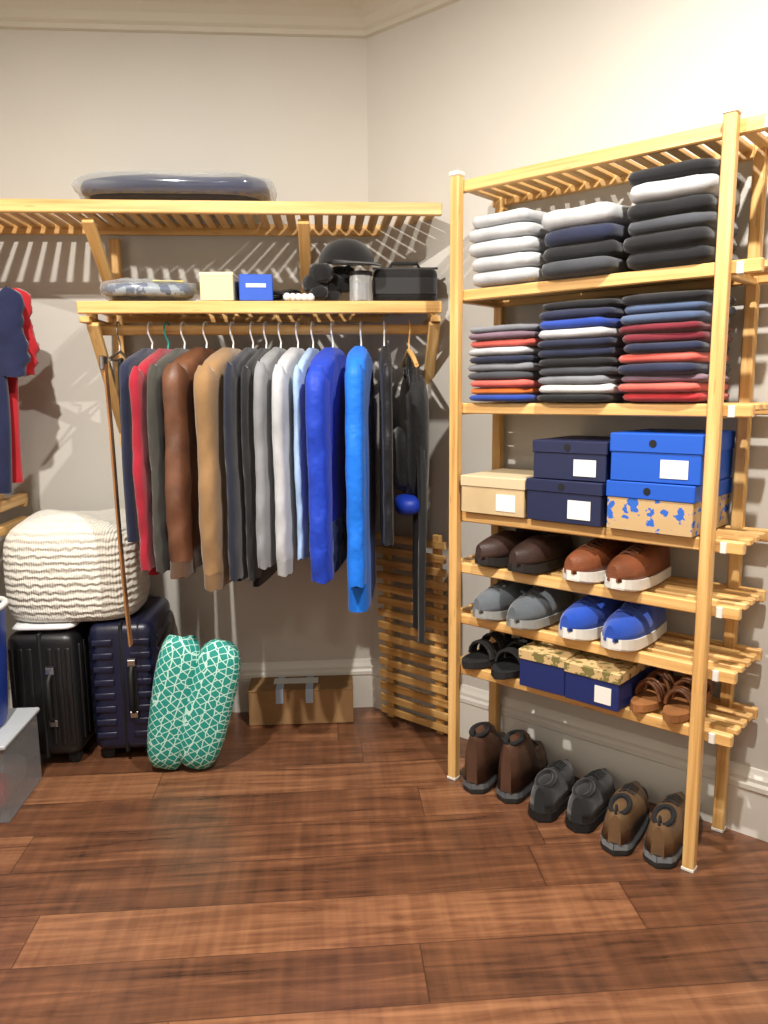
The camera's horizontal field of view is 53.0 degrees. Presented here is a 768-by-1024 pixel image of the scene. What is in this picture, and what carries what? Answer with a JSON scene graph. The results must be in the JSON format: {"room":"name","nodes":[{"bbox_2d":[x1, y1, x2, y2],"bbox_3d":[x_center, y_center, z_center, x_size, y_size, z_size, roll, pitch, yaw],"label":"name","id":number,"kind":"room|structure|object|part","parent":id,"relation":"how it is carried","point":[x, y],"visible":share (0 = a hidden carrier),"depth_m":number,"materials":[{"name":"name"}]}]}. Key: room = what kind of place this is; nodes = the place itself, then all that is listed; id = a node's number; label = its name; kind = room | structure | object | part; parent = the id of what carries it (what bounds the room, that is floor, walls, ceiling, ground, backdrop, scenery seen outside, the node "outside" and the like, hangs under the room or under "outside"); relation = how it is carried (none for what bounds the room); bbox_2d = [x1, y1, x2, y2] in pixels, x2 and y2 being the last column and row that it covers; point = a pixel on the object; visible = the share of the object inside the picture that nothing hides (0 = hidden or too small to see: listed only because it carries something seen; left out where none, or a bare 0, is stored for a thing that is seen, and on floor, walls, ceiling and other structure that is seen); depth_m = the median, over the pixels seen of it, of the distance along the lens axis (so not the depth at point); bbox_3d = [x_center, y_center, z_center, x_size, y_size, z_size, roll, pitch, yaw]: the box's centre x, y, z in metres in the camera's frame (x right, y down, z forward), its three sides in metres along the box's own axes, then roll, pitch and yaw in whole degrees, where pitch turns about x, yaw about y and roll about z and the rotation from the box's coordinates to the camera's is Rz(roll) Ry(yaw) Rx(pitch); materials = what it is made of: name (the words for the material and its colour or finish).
{"room":"walk-in closet","nodes":[
{"label":"walk-in closet","id":0,"kind":"room"},
{"bbox_2d":[0,29,373,670],"bbox_3d":[-0.680,-0.471,2.719,2.060,2.440,0.100,-1,9,-4],"label":"wall","id":1,"kind":"structure","parent":0,"point":[290,112],"depth_m":2.58,"materials":[{"name":"grey paint"}]},
{"bbox_2d":[0,0,365,38],"bbox_3d":[-0.832,-1.599,2.429,1.560,0.118,0.100,-1,9,-4],"label":"trim","id":2,"kind":"structure","parent":1,"relation":"attached to","point":[285,18],"depth_m":2.46,"materials":[{"name":"beige paint"}]},
{"bbox_2d":[7,658,372,711],"bbox_3d":[-0.815,0.655,2.823,1.560,0.185,0.020,-1,9,-4],"label":"baseboard","id":3,"kind":"structure","parent":1,"relation":"attached to","point":[361,669],"depth_m":2.85,"materials":[{"name":"white paint"}]},
{"bbox_2d":[0,707,767,1023],"bbox_3d":[0.159,1.081,0.844,3.586,0.060,4.700,-1,9,-4],"label":"floor","id":4,"kind":"structure","parent":0,"point":[321,873],"depth_m":1.79,"materials":[{"name":"brown wood"}]},
{"bbox_2d":[0,493,28,536],"bbox_3d":[-1.358,0.427,2.206,0.345,0.833,1.020,-1,9,-4],"label":"storage shelf","id":5,"kind":"object","parent":4,"relation":"on","point":[20,499],"visible":0.8,"depth_m":2.53,"materials":[{"name":"brown wood"}]},
{"bbox_2d":[0,707,39,821],"bbox_3d":[-1.234,0.730,2.218,0.396,0.228,0.266,-1,9,-4],"label":"plastic storage bin","id":6,"kind":"object","parent":4,"relation":"on","point":[13,767],"visible":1,"depth_m":2.26,"materials":[{"name":"grey"}]},
{"bbox_2d":[0,596,7,726],"bbox_3d":[-1.197,0.438,2.169,0.268,0.359,0.259,-1,9,-4],"label":"plastic bucket","id":7,"kind":"object","parent":6,"relation":"on","point":[3,600],"visible":1,"depth_m":2.19,"materials":[{"name":"blue"}]},
{"bbox_2d":[7,621,94,763],"bbox_3d":[-1.071,0.567,2.565,0.222,0.440,0.401,-1,9,-2],"label":"suitcase","id":8,"kind":"object","parent":4,"relation":"on","point":[50,671],"visible":0.69,"depth_m":2.40,"materials":[{"name":"black hard plastic"},{"name":"chrome metal"},{"name":"black rubber"}]},
{"bbox_2d":[12,621,80,630],"bbox_3d":[-1.074,0.335,2.544,0.203,0.023,0.350,-1,9,-4],"label":"sheet","id":9,"kind":"object","parent":8,"relation":"on","point":[20,625],"visible":0.3,"depth_m":2.38,"materials":[{"name":"white"}]},
{"bbox_2d":[3,508,149,622],"bbox_3d":[-0.994,0.157,2.513,0.421,0.331,0.320,-1,9,-4],"label":"woven basket","id":10,"kind":"object","parent":9,"relation":"on","point":[59,565],"visible":0.87,"depth_m":2.37,"materials":[{"name":"beige fabric"}]},
{"bbox_2d":[88,596,172,757],"bbox_3d":[-0.842,0.550,2.596,0.215,0.460,0.391,-2,9,-6],"label":"suitcase","id":11,"kind":"object","parent":4,"relation":"on","point":[122,677],"visible":0.77,"depth_m":2.44,"materials":[{"name":"blue"}]},
{"bbox_2d":[147,635,240,769],"bbox_3d":[-0.592,0.589,2.393,0.297,0.441,0.119,-1,9,-3],"label":"pad","id":12,"kind":"object","parent":4,"relation":"on","point":[194,689],"visible":1,"depth_m":2.34,"materials":[{"name":"teal fabric"}]},
{"bbox_2d":[248,675,353,725],"bbox_3d":[-0.298,0.680,2.791,0.372,0.132,0.128,-1,9,-3],"label":"cardboard box","id":13,"kind":"object","parent":4,"relation":"on","point":[328,698],"visible":1,"depth_m":2.73,"materials":[{"name":"brown"}]},
{"bbox_2d":[375,532,447,734],"bbox_3d":[0.102,0.410,2.659,0.300,0.700,0.054,7,12,40],"label":"wooden panel","id":14,"kind":"object","parent":4,"relation":"on","point":[437,584],"visible":0.9,"depth_m":2.65,"materials":[{"name":"brown wood"}]},
{"bbox_2d":[463,722,547,803],"bbox_3d":[0.369,0.711,2.330,0.218,0.202,0.275,5,10,30],"label":"boots","id":15,"kind":"object","parent":4,"relation":"on","point":[512,760],"visible":0.98,"depth_m":2.24,"materials":[{"name":"brown leather"}]},
{"bbox_2d":[528,759,615,832],"bbox_3d":[0.534,0.779,2.185,0.213,0.109,0.270,5,10,30],"label":"shoes","id":16,"kind":"object","parent":4,"relation":"on","point":[555,788],"visible":0.98,"depth_m":2.11,"materials":[{"name":"black leather"}]},
{"bbox_2d":[447,105,767,873],"bbox_3d":[0.565,-0.032,2.060,0.816,1.754,0.257,7,12,40],"label":"shelving rack","id":17,"kind":"object","parent":4,"relation":"on","point":[699,656],"visible":0.8,"depth_m":1.91,"materials":[{"name":"brown wood"}]},
{"bbox_2d":[461,468,533,517],"bbox_3d":[0.373,-0.059,2.223,0.206,0.105,0.241,7,11,39],"label":"shoe box","id":18,"kind":"object","parent":17,"relation":"on","point":[502,492],"visible":0.76,"depth_m":2.14,"materials":[{"name":"beige cardboard"}]},
{"bbox_2d":[462,631,532,679],"bbox_3d":[0.371,0.399,2.293,0.270,0.104,0.205,-9,12,-42],"label":"sandals","id":19,"kind":"object","parent":17,"relation":"on","point":[502,655],"visible":0.59,"depth_m":2.26,"materials":[{"name":"black plastic"}]},
{"bbox_2d":[467,324,549,401],"bbox_3d":[0.373,-0.415,2.160,0.219,0.208,0.262,7,12,40],"label":"t-shirts","id":20,"kind":"object","parent":17,"relation":"on","point":[506,360],"visible":0.8,"depth_m":2.06,"materials":[{"name":"multicoloured fabric"}]},
{"bbox_2d":[473,580,572,629],"bbox_3d":[0.406,0.246,2.228,0.285,0.113,0.219,-9,12,-42],"label":"shoes","id":21,"kind":"object","parent":17,"relation":"on","point":[523,606],"visible":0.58,"depth_m":2.17,"materials":[{"name":"grey rubber"}]},
{"bbox_2d":[475,528,573,574],"bbox_3d":[0.406,0.104,2.207,0.275,0.094,0.215,-8,12,-41],"label":"shoes","id":22,"kind":"object","parent":17,"relation":"on","point":[525,551],"visible":0.84,"depth_m":2.16,"materials":[{"name":"brown leather"}]},
{"bbox_2d":[519,640,582,695],"bbox_3d":[0.504,0.416,2.174,0.141,0.105,0.256,7,11,39],"label":"shoe box","id":23,"kind":"object","parent":17,"relation":"on","point":[541,663],"visible":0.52,"depth_m":2.08,"materials":[{"name":"blue"}]},
{"bbox_2d":[526,477,607,526],"bbox_3d":[0.541,-0.041,2.079,0.218,0.110,0.248,7,12,41],"label":"shoe box","id":24,"kind":"object","parent":17,"relation":"on","point":[553,500],"visible":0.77,"depth_m":1.98,"materials":[{"name":"blue cardboard"}]},
{"bbox_2d":[533,435,610,481],"bbox_3d":[0.546,-0.146,2.063,0.206,0.100,0.242,7,11,38],"label":"shoe box","id":25,"kind":"object","parent":24,"relation":"on","point":[573,457],"visible":0.87,"depth_m":1.97,"materials":[{"name":"blue"}]},
{"bbox_2d":[537,298,630,401],"bbox_3d":[0.545,-0.416,2.012,0.217,0.254,0.263,7,12,40],"label":"t-shirts","id":26,"kind":"object","parent":17,"relation":"on","point":[583,345],"visible":0.87,"depth_m":1.91,"materials":[{"name":"fabric"}]},
{"bbox_2d":[564,651,659,711],"bbox_3d":[0.618,0.433,2.075,0.156,0.100,0.261,7,12,42],"label":"shoe box","id":27,"kind":"object","parent":17,"relation":"on","point":[602,681],"visible":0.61,"depth_m":1.99,"materials":[{"name":"blue"}]},
{"bbox_2d":[558,595,666,651],"bbox_3d":[0.614,0.271,2.049,0.290,0.117,0.223,-9,12,-44],"label":"shoes","id":28,"kind":"object","parent":17,"relation":"on","point":[624,626],"visible":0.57,"depth_m":1.99,"materials":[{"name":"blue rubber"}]},
{"bbox_2d":[563,538,670,591],"bbox_3d":[0.618,0.121,2.024,0.285,0.112,0.219,-9,12,-43],"label":"sneakers","id":29,"kind":"object","parent":17,"relation":"on","point":[621,565],"visible":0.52,"depth_m":1.97,"materials":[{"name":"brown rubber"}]},
{"bbox_2d":[606,477,731,537],"bbox_3d":[0.714,-0.024,1.931,0.218,0.120,0.252,7,12,42],"label":"shoe box","id":30,"kind":"object","parent":17,"relation":"on","point":[648,507],"visible":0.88,"depth_m":1.84,"materials":[{"name":"blue"}]},
{"bbox_2d":[610,428,735,485],"bbox_3d":[0.716,-0.142,1.910,0.221,0.115,0.252,7,12,39],"label":"shoe box","id":31,"kind":"object","parent":30,"relation":"on","point":[669,456],"visible":0.96,"depth_m":1.82,"materials":[{"name":"blue cardboard"}]},
{"bbox_2d":[630,669,714,723],"bbox_3d":[0.748,0.445,1.980,0.250,0.104,0.160,-9,12,-43],"label":"sandals","id":32,"kind":"object","parent":17,"relation":"on","point":[672,693],"visible":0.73,"depth_m":1.95},
{"bbox_2d":[617,290,736,401],"bbox_3d":[0.710,-0.396,1.870,0.220,0.255,0.268,7,12,40],"label":"t-shirts","id":33,"kind":"object","parent":17,"relation":"on","point":[668,337],"visible":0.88,"depth_m":1.77,"materials":[{"name":"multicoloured fabric"}]},
{"bbox_2d":[601,781,685,868],"bbox_3d":[0.696,0.789,2.033,0.218,0.134,0.280,5,10,30],"label":"shoes","id":34,"kind":"object","parent":4,"relation":"on","point":[626,820],"visible":0.91,"depth_m":1.95,"materials":[{"name":"brown leather"}]},
{"bbox_2d":[366,0,767,771],"bbox_3d":[0.934,-0.365,1.950,2.600,2.440,0.101,7,12,40],"label":"wall","id":35,"kind":"structure","parent":0,"point":[476,88],"depth_m":2.22,"materials":[{"name":"grey paint"}]},
{"bbox_2d":[0,199,441,445],"bbox_3d":[-0.705,-0.569,2.457,1.745,0.735,0.338,-1,9,-4],"label":"shelf","id":36,"kind":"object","parent":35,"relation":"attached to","point":[13,221],"depth_m":2.38,"materials":[{"name":"brown wood"}]},
{"bbox_2d":[0,286,30,493],"bbox_3d":[-1.369,-0.428,2.285,0.625,0.752,0.044,0,9,-4],"label":"polo shirt","id":37,"kind":"object","parent":36,"relation":"hanging from","point":[14,346],"visible":1,"depth_m":2.29,"materials":[{"name":"blue fabric"}]},
{"bbox_2d":[0,288,39,482],"bbox_3d":[-1.365,-0.449,2.353,0.616,0.732,0.045,-2,9,-4],"label":"polo shirt","id":38,"kind":"object","parent":36,"relation":"hanging from","point":[17,471],"visible":0.41,"depth_m":2.37,"materials":[{"name":"red fabric"}]},
{"bbox_2d":[99,321,132,646],"bbox_3d":[-0.804,-0.099,2.400,0.038,0.972,0.346,-2,9,-7],"label":"belt","id":39,"kind":"object","parent":36,"relation":"hanging from","point":[103,360],"visible":0.55,"depth_m":2.26,"materials":[{"name":"brown leather"}]},
{"bbox_2d":[119,321,155,541],"bbox_3d":[-0.717,-0.265,2.417,0.041,0.652,0.450,1,8,7],"label":"vest","id":40,"kind":"object","parent":36,"relation":"hanging from","point":[135,359],"visible":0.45,"depth_m":2.21,"materials":[{"name":"blue fabric"}]},
{"bbox_2d":[99,278,197,300],"bbox_3d":[-0.732,-0.694,2.405,0.298,0.057,0.220,-2,9,-12],"label":"package","id":41,"kind":"object","parent":36,"relation":"on","point":[159,290],"visible":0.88,"depth_m":2.33,"materials":[{"name":"grey plastic"}]},
{"bbox_2d":[129,321,173,574],"bbox_3d":[-0.667,-0.220,2.438,0.043,0.747,0.580,1,10,7],"label":"jacket","id":42,"kind":"object","parent":36,"relation":"hanging from","point":[141,472],"visible":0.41,"depth_m":2.19,"materials":[{"name":"red fabric"}]},
{"bbox_2d":[147,321,189,572],"bbox_3d":[-0.618,-0.227,2.433,0.043,0.733,0.591,1,9,7],"label":"jacket","id":43,"kind":"object","parent":36,"relation":"hanging from","point":[155,410],"visible":0.31,"depth_m":2.18,"materials":[{"name":"fabric"}]},
{"bbox_2d":[72,171,276,214],"bbox_3d":[-0.638,-0.994,2.396,0.607,0.074,0.319,-1,9,-4],"label":"bag","id":44,"kind":"object","parent":36,"relation":"on","point":[140,186],"visible":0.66,"depth_m":2.27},
{"bbox_2d":[162,321,215,578],"bbox_3d":[-0.553,-0.218,2.420,0.076,0.748,0.620,1,8,7],"label":"leather jacket","id":45,"kind":"object","parent":36,"relation":"hanging from","point":[181,457],"visible":0.52,"depth_m":2.16,"materials":[{"name":"brown leather"}]},
{"bbox_2d":[193,321,241,591],"bbox_3d":[-0.470,-0.203,2.433,0.070,0.783,0.615,1,9,7],"label":"jacket","id":46,"kind":"object","parent":36,"relation":"hanging from","point":[208,385],"visible":0.52,"depth_m":2.18,"materials":[{"name":"brown fabric"}]},
{"bbox_2d":[199,272,239,300],"bbox_3d":[-0.503,-0.687,2.374,0.102,0.084,0.132,-1,9,0],"label":"cardboard box","id":47,"kind":"object","parent":36,"relation":"in","point":[214,286],"visible":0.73,"depth_m":2.31,"materials":[{"name":"beige"}]},
{"bbox_2d":[223,321,257,581],"bbox_3d":[-0.408,-0.211,2.447,0.036,0.772,0.593,1,8,7],"label":"shirt","id":48,"kind":"object","parent":36,"relation":"hanging from","point":[237,555],"visible":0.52,"depth_m":2.21,"materials":[{"name":"black fabric"}]},
{"bbox_2d":[239,274,272,300],"bbox_3d":[-0.393,-0.684,2.372,0.100,0.078,0.112,-2,9,-7],"label":"carton","id":49,"kind":"object","parent":36,"relation":"on","point":[252,287],"visible":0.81,"depth_m":2.32,"materials":[{"name":"blue cardboard"}]},
{"bbox_2d":[241,321,276,586],"bbox_3d":[-0.365,-0.205,2.468,0.033,0.792,0.583,1,10,7],"label":"jacket","id":50,"kind":"object","parent":36,"relation":"hanging from","point":[259,576],"visible":0.43,"depth_m":2.23,"materials":[{"name":"black fabric"}]},
{"bbox_2d":[253,321,286,569],"bbox_3d":[-0.323,-0.232,2.444,0.042,0.733,0.582,1,7,7],"label":"sweatshirt","id":51,"kind":"object","parent":36,"relation":"hanging from","point":[262,401],"visible":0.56,"depth_m":2.20,"materials":[{"name":"grey fabric"}]},
{"bbox_2d":[273,289,300,300],"bbox_3d":[-0.357,-0.700,2.521,0.179,0.047,0.145,-1,9,-4],"label":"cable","id":52,"kind":"object","parent":36,"relation":"on","point":[277,295],"visible":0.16,"depth_m":2.46,"materials":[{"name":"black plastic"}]},
{"bbox_2d":[272,321,304,576],"bbox_3d":[-0.269,-0.226,2.452,0.049,0.748,0.593,1,10,7],"label":"sweatshirt","id":53,"kind":"object","parent":36,"relation":"hanging from","point":[282,376],"visible":0.52,"depth_m":2.21,"materials":[{"name":"white fabric"}]},
{"bbox_2d":[283,293,314,300],"bbox_3d":[-0.261,-0.657,2.357,0.098,0.026,0.033,-3,9,-16],"label":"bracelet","id":54,"kind":"object","parent":36,"relation":"on","point":[287,297],"visible":0.83,"depth_m":2.35,"materials":[{"name":"white plastic"}]},
{"bbox_2d":[293,321,319,559],"bbox_3d":[-0.220,-0.247,2.472,0.031,0.712,0.566,0,10,6],"label":"shirt","id":55,"kind":"object","parent":36,"relation":"hanging from","point":[300,372],"visible":0.47,"depth_m":2.24,"materials":[{"name":"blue fabric"}]},
{"bbox_2d":[305,321,346,583],"bbox_3d":[-0.160,-0.220,2.461,0.077,0.763,0.646,1,10,7],"label":"jacket","id":56,"kind":"object","parent":36,"relation":"hanging from","point":[325,377],"visible":0.81,"depth_m":2.21,"materials":[{"name":"fabric"}]},
{"bbox_2d":[302,238,381,300],"bbox_3d":[-0.118,-0.751,2.393,0.247,0.202,0.274,-7,11,-37],"label":"hat","id":57,"kind":"object","parent":36,"relation":"on","point":[325,282],"depth_m":2.36,"materials":[{"name":"fabric"}]},
{"bbox_3d":[-0.104,-0.803,2.396,0.174,0.101,0.249,-5,10,-28],"label":"black baseball cap","id":58,"kind":"part","parent":57,"relation":"part of","materials":[{"name":"black fabric"}]},
{"bbox_2d":[345,321,375,611],"bbox_3d":[-0.071,-0.164,2.430,0.072,0.868,0.566,0,8,3],"label":"azure windbreaker","id":59,"kind":"object","parent":36,"relation":"hanging from","point":[359,375],"visible":1,"depth_m":2.20,"materials":[{"name":"fabric"}]},
{"bbox_2d":[349,270,371,300],"bbox_3d":[-0.071,-0.692,2.366,0.072,0.088,0.072,-1,9,-4],"label":"plastic jar","id":60,"kind":"object","parent":36,"relation":"on","point":[359,291],"visible":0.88,"depth_m":2.35,"materials":[{"name":"grey"}]},
{"bbox_2d":[379,321,393,546],"bbox_3d":[0.005,-0.259,2.406,0.038,0.671,0.472,-1,10,-1],"label":"jacket","id":61,"kind":"object","parent":36,"relation":"hanging from","point":[385,361],"visible":1,"depth_m":2.22,"materials":[{"name":"fabric"}]},
{"bbox_2d":[372,262,437,300],"bbox_3d":[0.065,-0.727,2.447,0.205,0.130,0.122,-1,9,-2],"label":"bag","id":62,"kind":"object","parent":36,"relation":"on","point":[390,283],"visible":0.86,"depth_m":2.39,"materials":[{"name":"fabric"}]},
{"bbox_2d":[393,321,428,642],"bbox_3d":[0.079,-0.114,2.509,0.116,0.992,0.404,-1,9,-4],"label":"belt","id":63,"kind":"object","parent":36,"relation":"hanging from","point":[411,438],"visible":0.91,"depth_m":2.36,"materials":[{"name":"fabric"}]},
{"bbox_2d":[358,0,460,38],"bbox_3d":[0.782,-1.509,1.759,2.300,0.118,0.100,7,12,40],"label":"trim","id":64,"kind":"structure","parent":35,"relation":"attached to","point":[379,16],"depth_m":2.44,"materials":[{"name":"beige paint"}]},
{"bbox_2d":[372,658,767,841],"bbox_3d":[0.829,0.747,2.144,2.300,0.185,0.020,7,12,40],"label":"baseboard","id":65,"kind":"structure","parent":35,"relation":"attached to","point":[658,766],"depth_m":2.26,"materials":[{"name":"white paint"}]}
]}

